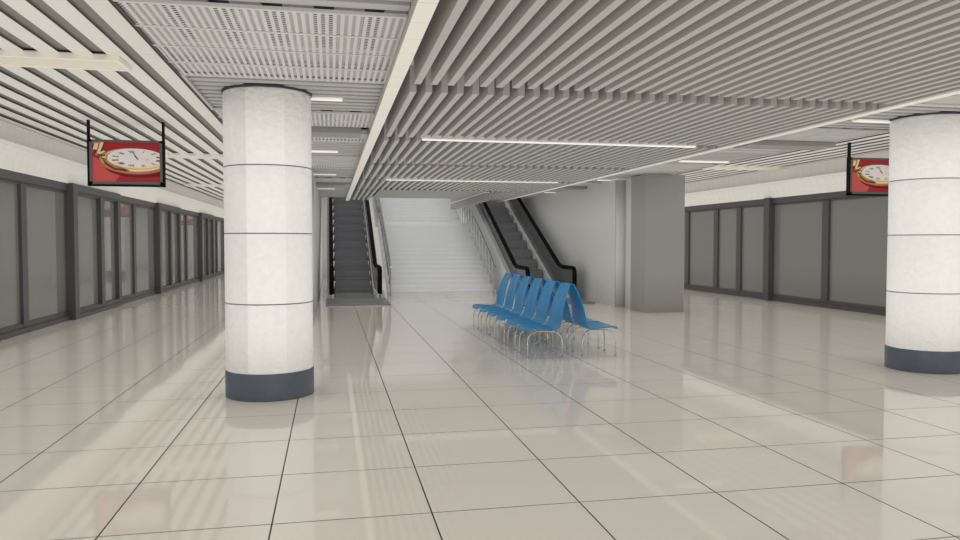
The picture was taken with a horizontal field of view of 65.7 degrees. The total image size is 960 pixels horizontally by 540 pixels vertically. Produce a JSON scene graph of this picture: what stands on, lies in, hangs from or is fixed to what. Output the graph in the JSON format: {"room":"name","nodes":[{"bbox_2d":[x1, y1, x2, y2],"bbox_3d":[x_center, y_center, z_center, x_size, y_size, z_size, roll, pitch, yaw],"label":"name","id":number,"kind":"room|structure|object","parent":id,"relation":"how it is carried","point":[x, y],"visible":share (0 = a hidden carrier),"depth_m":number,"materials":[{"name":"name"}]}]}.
{"room":"railway station","nodes":[
{"label":"railway station","id":0,"kind":"room"},
{"bbox_2d":[0,0,223,201],"bbox_3d":[-8.007,-3.049,21.242,4.100,0.200,59.000,0,2,-11],"label":"ceiling","id":1,"kind":"structure","parent":0,"point":[57,104],"depth_m":10.77,"materials":[{"name":"grey metal"}]},
{"bbox_2d":[0,49,131,71],"bbox_3d":[-4.929,-2.454,8.716,1.440,0.070,0.560,0,2,-11],"label":"ceiling light","id":2,"kind":"object","parent":1,"relation":"attached to","point":[33,59],"visible":1,"depth_m":8.65,"materials":[{"name":"white plastic"}]},
{"bbox_2d":[0,57,124,68],"bbox_3d":[-4.929,-2.451,8.716,1.360,0.025,0.460,0,2,-11],"label":"diffuser","id":3,"kind":"object","parent":2,"relation":"attached to","point":[37,62],"depth_m":8.80,"materials":[{"name":"beige plastic"}]},
{"bbox_2d":[86,120,165,186],"bbox_3d":[-6.296,-2.069,13.258,1.280,1.160,0.090,0,2,-11],"label":"hanging sign","id":4,"kind":"object","parent":1,"relation":"hanging from","point":[112,163],"visible":1,"depth_m":13.24,"materials":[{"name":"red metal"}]},
{"bbox_2d":[92,142,159,181],"bbox_3d":[-6.290,-1.918,13.234,1.120,0.700,0.007,0,2,-11],"label":"picture","id":5,"kind":"object","parent":4,"relation":"attached to","point":[111,161],"depth_m":13.24,"materials":[{"name":"red paper"}]},
{"bbox_2d":[169,153,222,158],"bbox_3d":[-6.877,-2.818,18.416,1.440,0.070,0.560,0,2,-11],"label":"ceiling light","id":6,"kind":"object","parent":1,"relation":"attached to","point":[173,155],"visible":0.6,"depth_m":18.21,"materials":[{"name":"white plastic"}]},
{"bbox_2d":[174,156,222,157],"bbox_3d":[-6.877,-2.815,18.416,1.360,0.025,0.460,0,2,-11],"label":"diffuser","id":7,"kind":"object","parent":6,"relation":"attached to","point":[174,156],"depth_m":18.41,"materials":[{"name":"beige plastic"}]},
{"bbox_2d":[184,183,223,186],"bbox_3d":[-10.257,-3.171,27.828,1.440,0.070,0.560,0,2,-11],"label":"ceiling light","id":8,"kind":"object","parent":1,"relation":"attached to","point":[187,184],"visible":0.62,"depth_m":27.61,"materials":[{"name":"white plastic"}]},
{"bbox_2d":[113,0,411,196],"bbox_3d":[-2.589,-2.368,10.567,2.035,0.760,35.900,0,2,-11],"label":"ceiling","id":9,"kind":"structure","parent":0,"point":[346,49],"depth_m":6.52,"materials":[{"name":"grey metal"}]},
{"bbox_2d":[312,150,337,152],"bbox_3d":[-3.206,-2.237,13.867,1.120,0.070,0.180,0,2,-11],"label":"ceiling light","id":10,"kind":"object","parent":9,"relation":"attached to","point":[314,151],"visible":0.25,"depth_m":13.88,"materials":[{"name":"white plastic"}]},
{"bbox_2d":[311,96,342,101],"bbox_3d":[-2.173,-2.044,8.724,1.120,0.070,0.180,0,2,-11],"label":"ceiling light","id":11,"kind":"object","parent":9,"relation":"attached to","point":[313,98],"visible":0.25,"depth_m":8.77,"materials":[{"name":"white plastic"}]},
{"bbox_2d":[313,175,322,311],"bbox_3d":[-6.020,-2.876,27.287,0.250,7.200,17.950,0,2,-11],"label":"wall","id":12,"kind":"structure","parent":0,"point":[317,200],"depth_m":22.51,"materials":[{"name":"grey paint"}]},
{"bbox_2d":[346,0,438,200],"bbox_3d":[-1.525,-1.994,10.795,0.135,0.015,35.900,0,2,-11],"label":"trim","id":13,"kind":"structure","parent":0,"point":[424,10],"depth_m":6.78,"materials":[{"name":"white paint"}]},
{"bbox_2d":[322,197,479,277],"bbox_3d":[-3.801,-3.242,37.032,8.440,7.200,0.300,0,2,-11],"label":"wall","id":14,"kind":"structure","parent":0,"point":[324,199],"depth_m":36.26,"materials":[{"name":"grey"}]},
{"bbox_2d":[0,274,959,539],"bbox_3d":[-0.918,1.045,22.820,19.260,0.300,59.000,0,2,-11],"label":"floor","id":15,"kind":"structure","parent":0,"point":[723,417],"depth_m":6.77,"materials":[{"name":"tile"}]},
{"bbox_2d":[0,168,79,340],"bbox_3d":[-8.483,-0.267,12.713,0.370,3.080,8.670,0,2,-11],"label":"window","id":16,"kind":"structure","parent":15,"relation":"on","point":[39,244],"depth_m":15.00,"materials":[{"name":"grey glass"}]},
{"bbox_2d":[77,184,162,317],"bbox_3d":[-10.176,-0.584,21.139,0.370,3.080,8.570,0,2,-11],"label":"window","id":17,"kind":"structure","parent":15,"relation":"on","point":[120,237],"depth_m":20.24,"materials":[{"name":"grey glass"}]},
{"bbox_2d":[161,203,203,292],"bbox_3d":[-11.844,-0.895,29.442,0.370,3.080,8.420,0,2,-11],"label":"window","id":18,"kind":"structure","parent":15,"relation":"on","point":[182,229],"depth_m":28.71,"materials":[{"name":"grey glass"}]},
{"bbox_2d":[203,213,224,279],"bbox_3d":[-13.497,-1.204,37.672,0.370,3.080,8.420,0,2,-11],"label":"window","id":19,"kind":"structure","parent":15,"relation":"on","point":[213,226],"depth_m":36.70,"materials":[{"name":"grey glass"}]},
{"bbox_2d":[221,83,313,401],"bbox_3d":[-2.429,-0.371,8.562,0.998,3.600,0.998,0,2,-11],"label":"round column","id":20,"kind":"structure","parent":15,"relation":"on","point":[267,146],"depth_m":8.15,"materials":[{"name":"stone"}]},
{"bbox_2d":[312,173,314,311],"bbox_3d":[-4.318,-0.681,18.551,0.420,3.470,0.420,0,2,-11],"label":"engaged column","id":21,"kind":"structure","parent":15,"relation":"on","point":[312,173],"depth_m":18.54,"materials":[{"name":"grey"}]},
{"bbox_2d":[326,193,390,305],"bbox_3d":[-4.781,-2.023,27.547,1.770,5.477,14.610,0,2,-11],"label":"escalator","id":22,"kind":"object","parent":15,"relation":"on","point":[352,278],"visible":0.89,"depth_m":27.05,"materials":[{"name":"black metal"}]},
{"bbox_2d":[371,196,495,295],"bbox_3d":[-2.287,-1.542,29.753,3.600,4.350,10.742,0,2,-11],"label":"staircase","id":23,"kind":"structure","parent":15,"relation":"on","point":[432,252],"depth_m":27.45,"materials":[{"name":"stone"}]},
{"bbox_2d":[374,198,391,295],"bbox_3d":[-3.763,-1.524,28.363,0.060,4.458,8.970,0,2,-11],"label":"stair railing","id":24,"kind":"object","parent":23,"relation":"on","point":[378,207],"visible":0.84,"depth_m":26.82,"materials":[{"name":"silver metal"}]},
{"bbox_2d":[455,206,495,293],"bbox_3d":[-0.390,-1.550,29.039,0.060,4.458,8.970,0,2,-11],"label":"stair railing","id":25,"kind":"object","parent":23,"relation":"on","point":[473,216],"visible":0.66,"depth_m":27.37,"materials":[{"name":"silver metal"}]},
{"bbox_2d":[472,273,510,329],"bbox_3d":[0.231,0.625,15.145,0.748,1.115,0.660,0,2,-11],"label":"chair","id":26,"kind":"object","parent":15,"relation":"on","point":[499,303],"visible":0.91,"depth_m":15.19,"materials":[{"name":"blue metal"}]},
{"bbox_2d":[479,274,519,333],"bbox_3d":[0.381,0.653,14.401,0.748,1.115,0.660,0,2,-11],"label":"chair","id":27,"kind":"object","parent":15,"relation":"on","point":[509,300],"visible":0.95,"depth_m":14.44,"materials":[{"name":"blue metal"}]},
{"bbox_2d":[487,276,530,339],"bbox_3d":[0.530,0.681,13.656,0.748,1.115,0.660,0,2,-11],"label":"chair","id":28,"kind":"object","parent":15,"relation":"on","point":[520,297],"visible":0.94,"depth_m":13.69,"materials":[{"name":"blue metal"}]},
{"bbox_2d":[496,278,542,344],"bbox_3d":[0.680,0.709,12.911,0.748,1.115,0.660,0,2,-11],"label":"chair","id":29,"kind":"object","parent":15,"relation":"on","point":[529,310],"visible":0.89,"depth_m":12.95,"materials":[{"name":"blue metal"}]},
{"bbox_2d":[510,273,545,325],"bbox_3d":[0.975,0.619,15.294,0.748,1.115,0.660,0,2,-11],"label":"chair","id":30,"kind":"object","parent":15,"relation":"on","point":[512,274],"visible":0.16,"depth_m":15.13,"materials":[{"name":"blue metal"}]},
{"bbox_2d":[463,198,594,303],"bbox_3d":[0.897,-2.636,28.252,1.770,6.650,15.200,0,2,-11],"label":"escalator","id":31,"kind":"object","parent":15,"relation":"on","point":[515,242],"visible":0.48,"depth_m":26.61,"materials":[{"name":"black metal"}]},
{"bbox_2d":[506,280,555,351],"bbox_3d":[0.830,0.737,12.167,0.748,1.115,0.660,0,2,-11],"label":"chair","id":32,"kind":"object","parent":15,"relation":"on","point":[540,317],"visible":0.91,"depth_m":12.20,"materials":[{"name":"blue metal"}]},
{"bbox_2d":[517,274,556,332],"bbox_3d":[1.125,0.647,14.550,0.748,1.115,0.660,0,2,-11],"label":"chair","id":33,"kind":"object","parent":15,"relation":"on","point":[521,276],"visible":0.19,"depth_m":14.38,"materials":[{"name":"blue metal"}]},
{"bbox_2d":[518,283,570,358],"bbox_3d":[0.979,0.764,11.422,0.748,1.115,0.660,0,2,-11],"label":"chair","id":34,"kind":"object","parent":15,"relation":"on","point":[554,322],"visible":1,"depth_m":11.43,"materials":[{"name":"blue plastic"}]},
{"bbox_2d":[528,276,569,337],"bbox_3d":[1.274,0.675,13.805,0.748,1.115,0.660,0,2,-11],"label":"chair","id":35,"kind":"object","parent":15,"relation":"on","point":[532,278],"visible":0.2,"depth_m":13.64,"materials":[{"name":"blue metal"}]},
{"bbox_2d":[539,278,583,343],"bbox_3d":[1.424,0.703,13.061,0.748,1.115,0.660,0,2,-11],"label":"chair","id":36,"kind":"object","parent":15,"relation":"on","point":[544,281],"visible":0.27,"depth_m":12.92,"materials":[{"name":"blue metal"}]},
{"bbox_2d":[551,280,599,349],"bbox_3d":[1.573,0.731,12.316,0.748,1.115,0.660,0,2,-11],"label":"chair","id":37,"kind":"object","parent":15,"relation":"on","point":[566,317],"visible":0.59,"depth_m":12.12,"materials":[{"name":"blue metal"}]},
{"bbox_2d":[568,283,617,356],"bbox_3d":[1.723,0.759,11.571,0.748,1.115,0.660,0,2,-11],"label":"chair","id":38,"kind":"object","parent":15,"relation":"on","point":[578,312],"visible":0.89,"depth_m":11.41,"materials":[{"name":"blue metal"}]},
{"bbox_2d":[612,178,625,306],"bbox_3d":[3.840,-0.743,20.187,0.420,3.470,0.420,0,2,-11],"label":"engaged column","id":39,"kind":"structure","parent":15,"relation":"on","point":[620,182],"depth_m":20.05,"materials":[{"name":"grey paint"}]},
{"bbox_2d":[630,174,684,312],"bbox_3d":[4.497,-0.669,18.893,1.040,3.420,0.900,0,2,-11],"label":"square pillar","id":40,"kind":"structure","parent":15,"relation":"on","point":[657,200],"depth_m":18.48,"materials":[{"name":"grey paint"}]},
{"bbox_2d":[684,199,763,298],"bbox_3d":[8.001,-0.768,26.059,0.370,3.080,7.270,0,2,-11],"label":"window","id":41,"kind":"structure","parent":15,"relation":"on","point":[723,242],"depth_m":24.89,"materials":[{"name":"grey glass"}]},
{"bbox_2d":[762,191,887,315],"bbox_3d":[9.752,-0.441,17.339,0.370,3.080,10.570,0,2,-11],"label":"window","id":42,"kind":"structure","parent":15,"relation":"on","point":[825,250],"depth_m":19.76,"materials":[{"name":"grey glass"}]},
{"bbox_2d":[884,111,959,373],"bbox_3d":[6.178,-0.435,10.268,0.998,3.600,0.998,0,2,-11],"label":"round column","id":43,"kind":"structure","parent":15,"relation":"on","point":[922,335],"depth_m":9.88,"materials":[{"name":"stone"}]},
{"bbox_2d":[482,180,615,306],"bbox_3d":[2.010,-2.936,28.898,0.250,7.200,17.950,0,2,-11],"label":"wall","id":44,"kind":"structure","parent":0,"point":[579,226],"depth_m":22.42,"materials":[{"name":"grey paint"}]},
{"bbox_2d":[625,178,630,307],"bbox_3d":[4.085,-0.946,19.871,0.280,3.900,1.200,0,2,-11],"label":"wall","id":45,"kind":"structure","parent":0,"point":[628,180],"depth_m":19.85,"materials":[{"name":"grey paint"}]},
{"bbox_2d":[353,0,959,200],"bbox_3d":[0.345,-2.482,16.393,5.722,0.570,24.630,0,2,-11],"label":"ceiling","id":46,"kind":"structure","parent":0,"point":[875,51],"depth_m":7.37,"materials":[{"name":"grey metal"}]},
{"bbox_2d":[450,190,488,209],"bbox_3d":[-0.455,-2.591,26.910,0.130,0.540,6.900,0,2,-11],"label":"trim","id":47,"kind":"structure","parent":46,"relation":"attached to","point":[484,197],"depth_m":25.97,"materials":[{"name":"grey"}]},
{"bbox_2d":[386,177,557,182],"bbox_3d":[-0.157,-2.438,19.351,4.560,0.280,0.100,0,2,-11],"label":"linear light","id":48,"kind":"object","parent":46,"relation":"hanging from","point":[389,178],"visible":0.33,"depth_m":19.28,"materials":[{"name":"white plastic"}]},
{"bbox_2d":[392,180,557,182],"bbox_3d":[-0.157,-2.305,19.356,4.550,0.015,0.090,0,2,-11],"label":"diffuser","id":49,"kind":"object","parent":48,"relation":"attached to","point":[519,181],"depth_m":19.35,"materials":[{"name":"white plastic"}]},
{"bbox_2d":[421,133,696,147],"bbox_3d":[1.339,-2.158,11.905,4.560,0.280,0.100,0,2,-11],"label":"linear light","id":50,"kind":"object","parent":46,"relation":"hanging from","point":[427,137],"visible":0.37,"depth_m":11.83,"materials":[{"name":"white plastic"}]},
{"bbox_2d":[422,139,695,147],"bbox_3d":[1.339,-2.026,11.910,4.550,0.015,0.090,0,2,-11],"label":"diffuser","id":51,"kind":"object","parent":50,"relation":"attached to","point":[534,141],"depth_m":11.87,"materials":[{"name":"white plastic"}]},
{"bbox_2d":[497,90,959,201],"bbox_3d":[4.235,-2.037,11.950,0.135,0.015,35.900,0,2,-11],"label":"trim","id":52,"kind":"structure","parent":46,"relation":"attached to","point":[892,107],"depth_m":10.64,"materials":[{"name":"white paint"}]},
{"bbox_2d":[515,94,959,198],"bbox_3d":[5.142,-2.426,12.118,1.715,0.760,35.900,0,2,-11],"label":"ceiling","id":53,"kind":"structure","parent":0,"point":[823,137],"depth_m":12.27,"materials":[{"name":"grey metal"}]},
{"bbox_2d":[496,101,896,201],"bbox_3d":[4.235,-2.322,11.940,0.125,0.555,35.900,0,2,-11],"label":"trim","id":54,"kind":"structure","parent":53,"relation":"attached to","point":[880,104],"depth_m":8.87,"materials":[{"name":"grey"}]},
{"bbox_2d":[678,160,728,162],"bbox_3d":[4.722,-2.305,15.677,1.120,0.070,0.180,0,2,-11],"label":"ceiling light","id":55,"kind":"object","parent":53,"relation":"attached to","point":[680,160],"visible":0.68,"depth_m":15.64,"materials":[{"name":"white plastic"}]},
{"bbox_2d":[851,119,890,122],"bbox_3d":[5.771,-2.109,10.456,1.120,0.070,0.180,0,2,-11],"label":"ceiling light","id":56,"kind":"object","parent":53,"relation":"attached to","point":[857,120],"visible":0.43,"depth_m":10.37,"materials":[{"name":"white plastic"}]},
{"bbox_2d":[672,132,889,183],"bbox_3d":[5.965,-3.154,24.045,4.520,0.200,59.000,0,2,-11],"label":"ceiling","id":57,"kind":"structure","parent":0,"point":[876,142],"depth_m":18.93,"materials":[{"name":"grey metal"}]},
{"bbox_2d":[703,165,747,169],"bbox_3d":[6.810,-2.921,21.161,1.440,0.070,0.560,0,2,-11],"label":"ceiling light","id":58,"kind":"object","parent":57,"relation":"attached to","point":[719,167],"visible":0.6,"depth_m":21.01,"materials":[{"name":"white plastic"}]},
{"bbox_2d":[708,167,739,168],"bbox_3d":[6.810,-2.918,21.161,1.360,0.025,0.460,0,2,-11],"label":"diffuser","id":59,"kind":"object","parent":58,"relation":"attached to","point":[708,167],"depth_m":21.21,"materials":[{"name":"beige plastic"}]},
{"bbox_2d":[740,166,787,170],"bbox_3d":[8.241,-2.932,21.448,1.440,0.070,0.560,0,2,-11],"label":"ceiling light","id":60,"kind":"object","parent":57,"relation":"attached to","point":[764,168],"visible":0.58,"depth_m":21.23,"materials":[{"name":"white plastic"}]},
{"bbox_2d":[747,168,779,169],"bbox_3d":[8.241,-2.929,21.448,1.360,0.025,0.460,0,2,-11],"label":"diffuser","id":61,"kind":"object","parent":60,"relation":"attached to","point":[747,168],"depth_m":21.47,"materials":[{"name":"beige plastic"}]},
{"bbox_2d":[846,142,888,195],"bbox_3d":[8.597,-2.191,16.245,1.280,1.140,0.090,0,2,-11],"label":"hanging sign","id":62,"kind":"object","parent":57,"relation":"hanging from","point":[864,176],"visible":0.7,"depth_m":16.19,"materials":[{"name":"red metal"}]},
{"bbox_2d":[852,159,888,191],"bbox_3d":[8.603,-2.050,16.221,1.120,0.700,0.007,0,2,-11],"label":"picture","id":63,"kind":"object","parent":62,"relation":"attached to","point":[868,175],"depth_m":16.20,"materials":[{"name":"red paper"}]},
{"bbox_3d":[-9.580,-3.303,21.070,7.450,0.280,59.300,0,2,-11],"label":"ceiling","id":64,"kind":"structure","parent":0,"visible":0},
{"bbox_2d":[0,119,223,217],"bbox_3d":[-10.061,-2.624,20.846,0.510,1.060,59.000,0,2,-11],"label":"wall","id":65,"kind":"structure","parent":64,"relation":"attached to","point":[22,150],"depth_m":16.07,"materials":[{"name":"white paint"}]},
{"bbox_3d":[7.685,-3.433,24.533,7.450,0.280,59.300,0,2,-11],"label":"ceiling","id":66,"kind":"structure","parent":0,"visible":0},
{"bbox_2d":[685,149,888,206],"bbox_3d":[8.225,-2.762,24.513,0.510,1.060,59.000,0,2,-11],"label":"wall","id":67,"kind":"structure","parent":66,"relation":"attached to","point":[826,176],"depth_m":21.86,"materials":[{"name":"white paint"}]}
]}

